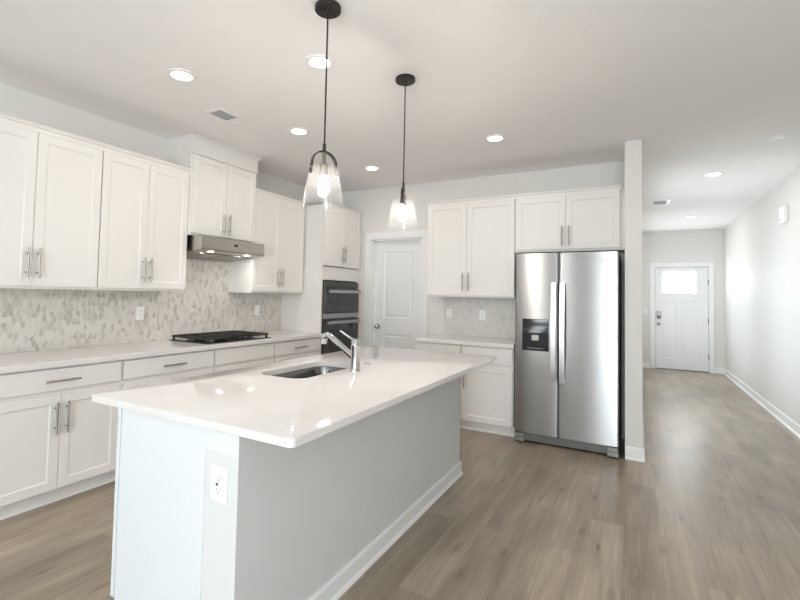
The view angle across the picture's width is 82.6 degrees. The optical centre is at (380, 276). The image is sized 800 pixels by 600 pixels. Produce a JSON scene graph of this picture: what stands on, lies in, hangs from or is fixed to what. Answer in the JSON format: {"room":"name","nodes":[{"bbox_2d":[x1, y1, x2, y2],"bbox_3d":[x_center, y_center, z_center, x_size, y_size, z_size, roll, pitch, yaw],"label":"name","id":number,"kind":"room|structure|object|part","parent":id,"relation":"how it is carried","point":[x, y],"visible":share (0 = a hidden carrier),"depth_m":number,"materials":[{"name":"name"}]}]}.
{"room":"kitchen","nodes":[
{"label":"kitchen","id":0,"kind":"room"},
{"bbox_2d":[0,83,325,292],"bbox_3d":[-3.002,0.023,2.595,0.120,2.785,9.018,0,-3,29],"label":"wall","id":1,"kind":"structure","parent":0,"point":[15,102],"depth_m":3.70,"materials":[{"name":"paint"}]},
{"bbox_2d":[0,112,104,289],"bbox_3d":[-2.430,-0.466,3.094,0.389,1.094,0.841,0,-3,29],"label":"upper cabinet","id":2,"kind":"object","parent":1,"relation":"attached to","point":[51,178],"visible":1,"depth_m":3.08,"materials":[{"name":"paint"}]},
{"bbox_3d":[-2.404,-0.459,2.836,0.019,1.024,0.412,0,-3,29],"label":"door","id":3,"kind":"part","parent":2,"relation":"part of","materials":[{"name":"paint"}]},
{"bbox_3d":[-2.301,-0.092,2.962,0.037,0.200,0.012,0,-3,29],"label":"handle","id":4,"kind":"part","parent":2,"relation":"part of","materials":[{"name":"silver metal"}]},
{"bbox_3d":[-2.270,-0.089,3.017,0.037,0.200,0.012,0,-3,29],"label":"handle","id":5,"kind":"part","parent":2,"relation":"part of","materials":[{"name":"silver metal"}]},
{"bbox_3d":[-2.281,-0.985,3.037,0.042,0.055,0.841,0,-3,29],"label":"crown moulding","id":6,"kind":"part","parent":2,"relation":"part of","materials":[{"name":"paint"}]},
{"bbox_3d":[-2.199,-0.440,3.201,0.019,1.024,0.418,0,-3,29],"label":"door","id":7,"kind":"part","parent":2,"relation":"part of","materials":[{"name":"paint"}]},
{"bbox_2d":[0,258,281,353],"bbox_3d":[-2.000,0.192,4.244,0.008,0.796,3.146,0,-3,29],"label":"tile backsplash","id":8,"kind":"structure","parent":1,"relation":"attached to","point":[30,319],"depth_m":3.94,"materials":[{"name":"tile"}]},
{"bbox_2d":[136,307,143,319],"bbox_3d":[-2.122,0.324,4.008,0.008,0.115,0.072,0,-3,29],"label":"wall outlet","id":9,"kind":"object","parent":8,"relation":"attached to","point":[139,310],"visible":1,"depth_m":4.00,"materials":[{"name":"white plastic"}]},
{"bbox_2d":[255,305,259,314],"bbox_3d":[-1.427,0.389,5.244,0.008,0.115,0.072,0,-3,29],"label":"wall outlet","id":10,"kind":"object","parent":8,"relation":"attached to","point":[257,307],"visible":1,"depth_m":5.24,"materials":[{"name":"white plastic"}]},
{"bbox_2d":[96,144,191,291],"bbox_3d":[-2.038,-0.430,3.789,0.389,1.094,0.755,0,-3,29],"label":"upper cabinet","id":11,"kind":"object","parent":1,"relation":"attached to","point":[143,227],"visible":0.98,"depth_m":3.66,"materials":[{"name":"paint"}]},
{"bbox_3d":[-2.001,-0.421,3.551,0.019,1.024,0.370,0,-3,29],"label":"door","id":12,"kind":"part","parent":11,"relation":"part of","materials":[{"name":"paint"}]},
{"bbox_3d":[-1.909,-0.056,3.658,0.037,0.200,0.012,0,-3,29],"label":"handle","id":13,"kind":"part","parent":11,"relation":"part of","materials":[{"name":"silver metal"}]},
{"bbox_3d":[-1.889,-0.949,3.732,0.042,0.055,0.755,0,-3,29],"label":"crown moulding","id":14,"kind":"part","parent":11,"relation":"part of","materials":[{"name":"paint"}]},
{"bbox_3d":[-1.878,-0.053,3.713,0.037,0.200,0.012,0,-3,29],"label":"handle","id":15,"kind":"part","parent":11,"relation":"part of","materials":[{"name":"silver metal"}]},
{"bbox_3d":[-1.817,-0.404,3.878,0.019,1.024,0.374,0,-3,29],"label":"door","id":16,"kind":"part","parent":11,"relation":"part of","materials":[{"name":"paint"}]},
{"bbox_2d":[166,133,261,242],"bbox_3d":[-1.631,-0.808,4.485,0.418,0.911,0.818,0,-3,29],"label":"upper cabinet","id":17,"kind":"object","parent":1,"relation":"attached to","point":[222,178],"visible":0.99,"depth_m":4.29,"materials":[{"name":"paint"}]},
{"bbox_3d":[-1.589,-0.738,4.227,0.019,0.712,0.375,0,-3,29],"label":"door","id":18,"kind":"part","parent":17,"relation":"part of","materials":[{"name":"paint"}]},
{"bbox_2d":[186,235,263,261],"bbox_3d":[-1.598,-0.261,4.439,0.500,0.177,0.767,0,-3,29],"label":"range hood","id":19,"kind":"object","parent":17,"relation":"attached to","point":[202,247],"visible":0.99,"depth_m":4.29,"materials":[{"name":"metal"}]},
{"bbox_3d":[-1.460,-1.246,4.411,0.027,0.034,0.818,0,-3,29],"label":"crown moulding","id":20,"kind":"part","parent":17,"relation":"part of","materials":[{"name":"paint"}]},
{"bbox_3d":[-1.404,-0.721,4.556,0.019,0.712,0.375,0,-3,29],"label":"door","id":21,"kind":"part","parent":17,"relation":"part of","materials":[{"name":"paint"}]},
{"bbox_2d":[229,188,306,293],"bbox_3d":[-1.261,-0.358,5.170,0.389,1.094,0.822,0,-3,29],"label":"upper cabinet","id":22,"kind":"object","parent":1,"relation":"attached to","point":[279,219],"visible":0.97,"depth_m":5.02,"materials":[{"name":"paint"}]},
{"bbox_3d":[-1.233,-0.350,4.916,0.019,1.024,0.401,0,-3,29],"label":"door","id":23,"kind":"part","parent":22,"relation":"part of","materials":[{"name":"paint"}]},
{"bbox_3d":[-1.112,-0.877,5.113,0.042,0.055,0.822,0,-3,29],"label":"crown moulding","id":24,"kind":"part","parent":22,"relation":"part of","materials":[{"name":"paint"}]},
{"bbox_3d":[-1.032,-0.332,5.272,0.019,1.024,0.410,0,-3,29],"label":"door","id":25,"kind":"part","parent":22,"relation":"part of","materials":[{"name":"paint"}]},
{"bbox_2d":[0,0,799,231],"bbox_3d":[0.781,-1.294,3.796,5.542,0.100,14.698,0,-3,29],"label":"ceiling","id":26,"kind":"structure","parent":0,"point":[704,85],"depth_m":3.00,"materials":[{"name":"paint"}]},
{"bbox_2d":[167,68,196,81],"bbox_3d":[-1.303,-1.315,2.978,0.184,0.008,0.184,0,-3,29],"label":"recessed light","id":27,"kind":"object","parent":26,"relation":"in","point":[182,75],"visible":1,"depth_m":2.97,"materials":[{"name":"white plastic"}]},
{"bbox_2d":[171,71,191,79],"bbox_3d":[-1.303,-1.317,2.978,0.128,0.004,0.128,0,-3,29],"label":"diffuser","id":28,"kind":"object","parent":27,"relation":"attached to","point":[177,75],"depth_m":2.97,"materials":[{"name":"white plastic"}]},
{"bbox_2d":[204,108,246,123],"bbox_3d":[-1.244,-1.285,3.656,0.170,0.012,0.290,0,-3,29],"label":"ceiling vent","id":29,"kind":"object","parent":26,"relation":"in","point":[224,115],"visible":1,"depth_m":3.63,"materials":[{"name":"white plastic"}]},
{"bbox_2d":[288,127,309,134],"bbox_3d":[-0.714,-1.263,3.961,0.184,0.008,0.184,0,-3,29],"label":"recessed light","id":30,"kind":"object","parent":26,"relation":"in","point":[295,130],"visible":1,"depth_m":3.95,"materials":[{"name":"white plastic"}]},
{"bbox_2d":[292,129,305,133],"bbox_3d":[-0.714,-1.265,3.961,0.128,0.004,0.128,0,-3,29],"label":"diffuser","id":31,"kind":"object","parent":30,"relation":"attached to","point":[294,131],"depth_m":3.96,"materials":[{"name":"white plastic"}]},
{"bbox_2d":[305,54,334,69],"bbox_3d":[-0.371,-1.304,2.773,0.184,0.008,0.184,0,-3,29],"label":"recessed light","id":32,"kind":"object","parent":26,"relation":"in","point":[315,61],"visible":0.89,"depth_m":2.77,"materials":[{"name":"white plastic"}]},
{"bbox_2d":[310,58,329,67],"bbox_3d":[-0.371,-1.306,2.773,0.128,0.004,0.128,0,-3,29],"label":"diffuser","id":33,"kind":"object","parent":32,"relation":"attached to","point":[314,62],"depth_m":2.78,"materials":[{"name":"white plastic"}]},
{"bbox_2d":[309,0,340,195],"bbox_3d":[-0.270,-0.835,2.217,0.205,0.986,0.205,3,-3,-37],"label":"pendant light","id":34,"kind":"object","parent":26,"relation":"hanging from","point":[327,9],"visible":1,"depth_m":2.20,"materials":[{"name":"black metal"}]},
{"bbox_2d":[319,152,327,176],"bbox_3d":[-0.276,-0.547,2.206,0.041,0.119,0.041,3,-3,-37],"label":"socket","id":35,"kind":"object","parent":34,"relation":"attached to","point":[323,172],"depth_m":2.19,"materials":[{"name":"brown metal"}]},
{"bbox_3d":[-0.278,-0.439,2.201,0.050,0.099,0.050,3,-3,-37],"label":"bulb","id":36,"kind":"part","parent":34,"relation":"part of","materials":[{"name":"white glass"}]},
{"bbox_3d":[-0.268,-0.952,2.222,0.070,0.706,0.016,3,-3,-37],"label":"rod","id":37,"kind":"part","parent":34,"relation":"part of","materials":[{"name":"black metal"}]},
{"bbox_2d":[364,166,379,170],"bbox_3d":[-0.099,-1.206,5.070,0.184,0.008,0.184,0,-3,29],"label":"recessed light","id":38,"kind":"object","parent":26,"relation":"in","point":[370,168],"visible":1,"depth_m":5.07,"materials":[{"name":"white plastic"}]},
{"bbox_2d":[396,74,414,221],"bbox_3d":[0.149,-0.798,2.938,0.205,0.986,0.205,1,-2,7],"label":"pendant light","id":39,"kind":"object","parent":26,"relation":"hanging from","point":[405,80],"visible":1,"depth_m":2.92,"materials":[{"name":"black metal"}]},
{"bbox_2d":[400,189,405,206],"bbox_3d":[0.143,-0.509,2.927,0.041,0.119,0.041,1,-2,7],"label":"socket","id":40,"kind":"object","parent":39,"relation":"attached to","point":[401,205],"depth_m":2.91,"materials":[{"name":"brown metal"}]},
{"bbox_3d":[0.141,-0.401,2.922,0.050,0.099,0.050,1,-2,7],"label":"bulb","id":41,"kind":"part","parent":39,"relation":"part of","materials":[{"name":"white glass"}]},
{"bbox_3d":[0.152,-0.914,2.943,0.016,0.706,0.070,1,-2,7],"label":"rod","id":42,"kind":"part","parent":39,"relation":"part of","materials":[{"name":"black metal"}]},
{"bbox_2d":[484,134,505,141],"bbox_3d":[1.013,-1.225,4.035,0.184,0.008,0.184,0,-3,29],"label":"recessed light","id":43,"kind":"object","parent":26,"relation":"in","point":[491,138],"visible":1,"depth_m":4.03,"materials":[{"name":"white plastic"}]},
{"bbox_2d":[488,136,501,140],"bbox_3d":[1.013,-1.226,4.035,0.128,0.004,0.128,0,-3,29],"label":"diffuser","id":44,"kind":"object","parent":43,"relation":"attached to","point":[490,138],"depth_m":4.03,"materials":[{"name":"white plastic"}]},
{"bbox_2d":[650,199,669,204],"bbox_3d":[3.998,-1.061,6.512,0.230,0.012,0.330,0,-3,29],"label":"ceiling vent","id":45,"kind":"object","parent":26,"relation":"in","point":[666,201],"visible":1,"depth_m":6.48,"materials":[{"name":"white plastic"}]},
{"bbox_2d":[704,172,723,176],"bbox_3d":[3.685,-1.129,5.028,0.184,0.008,0.184,0,-3,29],"label":"recessed light","id":46,"kind":"object","parent":26,"relation":"in","point":[711,174],"visible":1,"depth_m":5.02,"materials":[{"name":"white plastic"}]},
{"bbox_2d":[767,134,789,143],"bbox_3d":[3.380,-1.165,3.868,0.150,0.043,0.150,0,-3,29],"label":"smoke detector","id":47,"kind":"object","parent":26,"relation":"attached to","point":[780,138],"visible":1,"depth_m":3.83,"materials":[{"name":"white plastic"}]},
{"bbox_2d":[0,367,799,599],"bbox_3d":[0.723,1.568,3.680,5.542,0.060,14.698,0,-3,29],"label":"floor","id":48,"kind":"structure","parent":0,"point":[712,510],"depth_m":2.73,"materials":[{"name":"brown wood"}]},
{"bbox_2d":[0,360,121,520],"bbox_3d":[-2.301,1.012,3.035,0.665,0.874,0.787,0,-3,29],"label":"base cabinet","id":49,"kind":"object","parent":48,"relation":"on","point":[57,443],"visible":0.92,"depth_m":2.87,"materials":[{"name":"paint"}]},
{"bbox_3d":[-2.146,1.037,2.725,0.019,0.594,0.381,0,-3,29],"label":"door","id":50,"kind":"part","parent":49,"relation":"part of","materials":[{"name":"paint"}]},
{"bbox_3d":[-2.041,0.892,2.858,0.037,0.200,0.012,0,-3,29],"label":"handle","id":51,"kind":"part","parent":49,"relation":"part of","materials":[{"name":"silver metal"}]},
{"bbox_3d":[-2.044,0.654,2.909,0.019,0.135,0.766,0,-3,29],"label":"drawer","id":52,"kind":"part","parent":49,"relation":"part of","materials":[{"name":"paint"}]},
{"bbox_3d":[-2.020,0.658,2.895,0.037,0.012,0.200,0,-3,29],"label":"handle","id":53,"kind":"part","parent":49,"relation":"part of","materials":[{"name":"silver metal"}]},
{"bbox_3d":[-2.010,0.895,2.913,0.037,0.200,0.012,0,-3,29],"label":"handle","id":54,"kind":"part","parent":49,"relation":"part of","materials":[{"name":"silver metal"}]},
{"bbox_3d":[-1.958,1.054,3.060,0.019,0.594,0.381,0,-3,29],"label":"door","id":55,"kind":"part","parent":49,"relation":"part of","materials":[{"name":"paint"}]},
{"bbox_2d":[0,330,321,373],"bbox_3d":[-1.730,0.608,4.070,0.648,0.038,3.146,0,-3,29],"label":"countertop","id":56,"kind":"structure","parent":49,"relation":"on","point":[42,359],"depth_m":3.36,"materials":[{"name":"white stone"}]},
{"bbox_2d":[170,330,270,343],"bbox_3d":[-1.531,0.578,4.396,0.517,0.056,0.775,0,-3,29],"label":"gas cooktop","id":57,"kind":"object","parent":56,"relation":"in","point":[233,335],"visible":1,"depth_m":4.25,"materials":[{"name":"black metal"}]},
{"bbox_3d":[-1.531,0.601,4.395,0.517,0.010,0.775,0,-3,29],"label":"cooktop plate","id":58,"kind":"part","parent":57,"relation":"part of","materials":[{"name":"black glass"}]},
{"bbox_2d":[111,349,213,481],"bbox_3d":[-1.909,1.048,3.731,0.665,0.874,0.811,0,-3,29],"label":"base cabinet","id":59,"kind":"object","parent":48,"relation":"on","point":[152,369],"visible":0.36,"depth_m":3.53,"materials":[{"name":"paint"}]},
{"bbox_3d":[-1.757,1.073,3.416,0.019,0.594,0.393,0,-3,29],"label":"door","id":60,"kind":"part","parent":59,"relation":"part of","materials":[{"name":"paint"}]},
{"bbox_3d":[-1.652,0.691,3.605,0.019,0.135,0.790,0,-3,29],"label":"drawer","id":61,"kind":"part","parent":59,"relation":"part of","materials":[{"name":"paint"}]},
{"bbox_3d":[-1.628,0.695,3.591,0.037,0.012,0.200,0,-3,29],"label":"handle","id":62,"kind":"part","parent":59,"relation":"part of","materials":[{"name":"silver metal"}]},
{"bbox_3d":[-1.563,1.091,3.762,0.019,0.594,0.393,0,-3,29],"label":"door","id":63,"kind":"part","parent":59,"relation":"part of","materials":[{"name":"paint"}]},
{"bbox_2d":[213,342,273,372],"bbox_3d":[-1.526,1.084,4.412,0.665,0.874,0.752,0,-3,29],"label":"base cabinet","id":64,"kind":"object","parent":48,"relation":"on","point":[230,358],"visible":0.27,"depth_m":4.23,"materials":[{"name":"paint"}]},
{"bbox_3d":[-1.367,1.109,4.110,0.019,0.594,0.364,0,-3,29],"label":"door","id":65,"kind":"part","parent":64,"relation":"part of","materials":[{"name":"paint"}]},
{"bbox_3d":[-1.187,1.125,4.430,0.019,0.594,0.364,0,-3,29],"label":"door","id":66,"kind":"part","parent":64,"relation":"part of","materials":[{"name":"paint"}]},
{"bbox_2d":[110,376,462,599],"bbox_3d":[-0.255,1.038,2.727,0.774,0.882,2.335,0,-3,29],"label":"kitchen island","id":67,"kind":"object","parent":48,"relation":"on","point":[306,521],"visible":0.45,"depth_m":1.84,"materials":[{"name":"paint"}]},
{"bbox_3d":[-0.875,0.987,1.782,0.545,0.882,0.030,0,-3,29],"label":"panel","id":68,"kind":"part","parent":67,"relation":"part of","materials":[{"name":"paint"}]},
{"bbox_2d":[210,464,227,504],"bbox_3d":[-0.573,0.734,1.607,0.082,0.125,0.008,0,-3,29],"label":"wall outlet","id":69,"kind":"object","parent":67,"relation":"attached to","point":[219,475],"visible":1,"depth_m":1.60,"materials":[{"name":"white plastic"}]},
{"bbox_2d":[215,474,221,494],"bbox_3d":[-0.574,0.734,1.605,0.034,0.068,0.002,0,-3,29],"label":"receptacle","id":70,"kind":"object","parent":69,"relation":"attached to","point":[218,477],"depth_m":1.60,"materials":[{"name":"white plastic"}]},
{"bbox_2d":[91,346,496,447],"bbox_3d":[-0.182,0.584,2.765,1.144,0.030,2.427,0,-3,29],"label":"island countertop","id":71,"kind":"structure","parent":67,"relation":"on","point":[252,403],"depth_m":2.07,"materials":[{"name":"white stone"}]},
{"bbox_2d":[272,366,346,378],"bbox_3d":[-0.424,0.692,2.758,0.336,0.194,0.622,0,-3,29],"label":"undermount sink","id":72,"kind":"object","parent":71,"relation":"in","point":[319,370],"visible":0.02,"depth_m":3.01,"materials":[{"name":"metal"}]},
{"bbox_2d":[321,330,360,371],"bbox_3d":[-0.250,0.448,2.792,0.292,0.239,0.066,0,-3,29],"label":"faucet","id":73,"kind":"object","parent":71,"relation":"on","point":[353,354],"visible":1,"depth_m":2.73,"materials":[{"name":"silver metal"}]},
{"bbox_3d":[-0.245,0.428,2.790,0.216,0.156,0.038,0,-3,29],"label":"spout","id":74,"kind":"part","parent":73,"relation":"part of","materials":[{"name":"silver metal"}]},
{"bbox_3d":[-0.202,0.362,2.769,0.123,0.067,0.020,0,-3,29],"label":"lever","id":75,"kind":"part","parent":73,"relation":"part of","materials":[{"name":"silver metal"}]},
{"bbox_3d":[-0.009,1.430,2.568,0.191,0.095,2.335,0,-3,29],"label":"baseboard","id":76,"kind":"part","parent":67,"relation":"part of","materials":[{"name":"paint"}]},
{"bbox_2d":[273,337,320,361],"bbox_3d":[-1.151,1.119,5.079,0.665,0.874,0.777,0,-3,29],"label":"base cabinet","id":77,"kind":"object","parent":48,"relation":"on","point":[299,348],"visible":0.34,"depth_m":4.90,"materials":[{"name":"paint"}]},
{"bbox_3d":[-0.898,1.001,4.943,0.019,0.291,0.756,0,-3,29],"label":"drawer","id":78,"kind":"part","parent":77,"relation":"part of","materials":[{"name":"paint"}]},
{"bbox_2d":[281,201,362,354],"bbox_3d":[-0.728,0.364,5.832,0.665,2.460,0.875,0,-3,29],"label":"tall cabinet","id":79,"kind":"object","parent":48,"relation":"on","point":[332,232],"visible":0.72,"depth_m":5.47,"materials":[{"name":"paint"}]},
{"bbox_3d":[-0.575,-0.473,5.523,0.019,0.697,0.399,0,-3,29],"label":"door","id":80,"kind":"part","parent":79,"relation":"part of","materials":[{"name":"paint"}]},
{"bbox_2d":[321,280,360,353],"bbox_3d":[-0.708,0.624,5.771,0.623,1.136,0.744,0,-3,29],"label":"double wall oven","id":81,"kind":"object","parent":79,"relation":"in","point":[340,299],"visible":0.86,"depth_m":5.59,"materials":[{"name":"black metal"}]},
{"bbox_3d":[-0.488,0.105,5.675,0.022,0.070,0.744,0,-3,29],"label":"control panel","id":82,"kind":"part","parent":81,"relation":"part of","materials":[{"name":"black glass"}]},
{"bbox_3d":[-0.460,-0.839,5.708,0.042,0.055,0.813,0,-3,29],"label":"crown moulding","id":83,"kind":"part","parent":79,"relation":"part of","materials":[{"name":"paint"}]},
{"bbox_3d":[-0.378,-0.455,5.873,0.019,0.697,0.399,0,-3,29],"label":"door","id":84,"kind":"part","parent":79,"relation":"part of","materials":[{"name":"paint"}]},
{"bbox_2d":[418,342,462,427],"bbox_3d":[0.751,1.158,5.082,0.501,0.874,0.665,0,-3,29],"label":"base cabinet","id":85,"kind":"object","parent":48,"relation":"on","point":[441,347],"visible":0.11,"depth_m":4.81,"materials":[{"name":"paint"}]},
{"bbox_3d":[0.617,0.801,4.846,0.480,0.162,0.019,0,-3,29],"label":"drawer","id":86,"kind":"part","parent":85,"relation":"part of","materials":[{"name":"paint"}]},
{"bbox_2d":[416,334,514,348],"bbox_3d":[0.997,0.701,4.978,1.054,0.038,0.648,0,-3,29],"label":"countertop","id":87,"kind":"structure","parent":85,"relation":"on","point":[438,338],"depth_m":4.83,"materials":[{"name":"white stone"}]},
{"bbox_2d":[461,345,515,436],"bbox_3d":[1.203,1.157,4.827,0.535,0.874,0.665,0,-3,29],"label":"base cabinet","id":88,"kind":"object","parent":48,"relation":"on","point":[488,391],"visible":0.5,"depth_m":4.56,"materials":[{"name":"paint"}]},
{"bbox_3d":[1.062,1.192,4.576,0.514,0.566,0.019,0,-3,29],"label":"door","id":89,"kind":"part","parent":88,"relation":"part of","materials":[{"name":"paint"}]},
{"bbox_3d":[1.070,0.800,4.592,0.514,0.162,0.019,0,-3,29],"label":"drawer","id":90,"kind":"part","parent":88,"relation":"part of","materials":[{"name":"paint"}]},
{"bbox_2d":[514,251,621,457],"bbox_3d":[1.828,0.687,4.429,0.894,1.806,0.730,0,-3,29],"label":"refrigerator","id":91,"kind":"object","parent":48,"relation":"on","point":[568,381],"visible":1,"depth_m":4.14,"materials":[{"name":"silver metal"}]},
{"bbox_3d":[1.485,0.630,4.333,0.391,1.702,0.078,0,-3,29],"label":"door","id":92,"kind":"part","parent":91,"relation":"part of","materials":[{"name":"silver metal"}]},
{"bbox_3d":[1.595,0.514,4.196,0.042,0.918,0.079,0,-3,29],"label":"handle","id":93,"kind":"part","parent":91,"relation":"part of","materials":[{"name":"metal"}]},
{"bbox_3d":[1.659,0.513,4.160,0.042,0.918,0.079,0,-3,29],"label":"handle","id":94,"kind":"part","parent":91,"relation":"part of","materials":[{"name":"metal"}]},
{"bbox_3d":[1.877,0.629,4.112,0.493,1.702,0.078,0,-3,29],"label":"door","id":95,"kind":"part","parent":91,"relation":"part of","materials":[{"name":"silver metal"}]},
{"bbox_2d":[326,161,624,438],"bbox_3d":[0.859,0.221,5.522,3.738,2.785,0.120,0,-3,29],"label":"wall","id":96,"kind":"structure","parent":0,"point":[380,208],"depth_m":5.53,"materials":[{"name":"paint"}]},
{"bbox_2d":[363,229,427,349],"bbox_3d":[0.203,0.517,5.864,0.909,2.195,0.140,0,-3,29],"label":"door","id":97,"kind":"structure","parent":96,"relation":"in","point":[396,299],"depth_m":5.90,"materials":[{"name":"paint"}]},
{"bbox_2d":[427,194,516,297],"bbox_3d":[1.048,-0.311,5.150,0.994,1.094,0.389,0,-3,29],"label":"upper cabinet","id":98,"kind":"object","parent":96,"relation":"attached to","point":[471,241],"visible":0.99,"depth_m":4.99,"materials":[{"name":"paint"}]},
{"bbox_3d":[0.746,-0.300,5.148,0.462,1.024,0.019,0,-3,29],"label":"door","id":99,"kind":"part","parent":98,"relation":"part of","materials":[{"name":"paint"}]},
{"bbox_3d":[0.981,-0.837,5.032,0.994,0.055,0.042,0,-3,29],"label":"crown moulding","id":100,"kind":"part","parent":98,"relation":"part of","materials":[{"name":"paint"}]},
{"bbox_3d":[1.177,-0.301,4.905,0.521,1.024,0.019,0,-3,29],"label":"door","id":101,"kind":"part","parent":98,"relation":"part of","materials":[{"name":"paint"}]},
{"bbox_2d":[444,297,515,338],"bbox_3d":[1.187,0.471,5.250,0.976,0.452,0.008,0,-3,29],"label":"tile backsplash","id":102,"kind":"structure","parent":96,"relation":"attached to","point":[499,322],"depth_m":5.26,"materials":[{"name":"tile"}]},
{"bbox_2d":[446,308,451,317],"bbox_3d":[0.818,0.440,5.450,0.072,0.115,0.008,0,-3,29],"label":"wall outlet","id":103,"kind":"object","parent":102,"relation":"attached to","point":[448,310],"visible":1,"depth_m":5.45,"materials":[{"name":"white plastic"}]},
{"bbox_2d":[479,310,485,319],"bbox_3d":[1.173,0.442,5.250,0.072,0.115,0.008,0,-3,29],"label":"wall outlet","id":104,"kind":"object","parent":102,"relation":"attached to","point":[482,313],"visible":1,"depth_m":5.25,"materials":[{"name":"white plastic"}]},
{"bbox_2d":[515,185,624,253],"bbox_3d":[1.931,-0.552,4.665,1.019,0.615,0.389,0,-3,29],"label":"upper cabinet","id":105,"kind":"object","parent":96,"relation":"attached to","point":[589,219],"visible":0.98,"depth_m":4.51,"materials":[{"name":"paint"}]},
{"bbox_3d":[1.634,-0.543,4.661,0.482,0.542,0.019,0,-3,29],"label":"door","id":106,"kind":"part","parent":105,"relation":"part of","materials":[{"name":"paint"}]},
{"bbox_3d":[1.846,-0.839,4.546,0.989,0.055,0.042,0,-3,29],"label":"crown moulding","id":107,"kind":"part","parent":105,"relation":"part of","materials":[{"name":"paint"}]},
{"bbox_3d":[2.056,-0.544,4.423,0.480,0.542,0.019,0,-3,29],"label":"door","id":108,"kind":"part","parent":105,"relation":"part of","materials":[{"name":"paint"}]},
{"bbox_2d":[625,140,642,448],"bbox_3d":[3.753,0.330,6.719,0.133,2.785,6.310,0,-3,29],"label":"wall partition","id":109,"kind":"structure","parent":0,"point":[633,149],"depth_m":3.97,"materials":[{"name":"paint"}]},
{"bbox_2d":[625,422,645,461],"bbox_3d":[3.727,1.667,6.644,0.155,0.105,6.320,0,-3,29],"label":"baseboard","id":110,"kind":"structure","parent":109,"relation":"attached to","point":[631,453],"depth_m":3.91,"materials":[{"name":"paint"}]},
{"bbox_2d":[642,229,724,367],"bbox_3d":[6.011,0.474,9.134,1.431,2.785,0.120,0,-3,29],"label":"wall","id":111,"kind":"structure","parent":0,"point":[688,245],"depth_m":9.04,"materials":[{"name":"paint"}]},
{"bbox_2d":[650,262,714,372],"bbox_3d":[6.002,0.793,9.085,1.068,2.144,0.184,0,-3,29],"label":"door","id":112,"kind":"structure","parent":111,"relation":"in","point":[682,335],"depth_m":9.05,"materials":[{"name":"paint"}]},
{"bbox_3d":[5.976,0.117,9.103,0.608,0.475,0.012,0,-3,29],"label":"lite frame","id":113,"kind":"part","parent":112,"relation":"part of","materials":[{"name":"glass"}]},
{"bbox_2d":[642,362,724,373],"bbox_3d":[5.941,1.809,9.017,1.419,0.105,0.030,0,-3,29],"label":"baseboard","id":114,"kind":"structure","parent":111,"relation":"attached to","point":[644,364],"depth_m":8.73,"materials":[{"name":"paint"}]},
{"bbox_2d":[724,167,799,425],"bbox_3d":[3.114,0.142,2.408,0.120,2.785,14.698,0,-3,29],"label":"wall","id":115,"kind":"structure","parent":0,"point":[762,254],"depth_m":5.91,"materials":[{"name":"paint"}]},
{"bbox_2d":[724,369,799,437],"bbox_3d":[3.021,1.480,2.391,0.030,0.105,14.458,0,-3,29],"label":"baseboard","id":116,"kind":"structure","parent":115,"relation":"attached to","point":[780,416],"depth_m":5.80,"materials":[{"name":"paint"}]},
{"bbox_2d":[779,206,787,223],"bbox_3d":[4.552,-0.694,5.136,0.046,0.185,0.170,0,-3,29],"label":"door chime","id":117,"kind":"object","parent":115,"relation":"attached to","point":[783,211],"visible":1,"depth_m":5.08,"materials":[{"name":"white plastic"}]}
]}

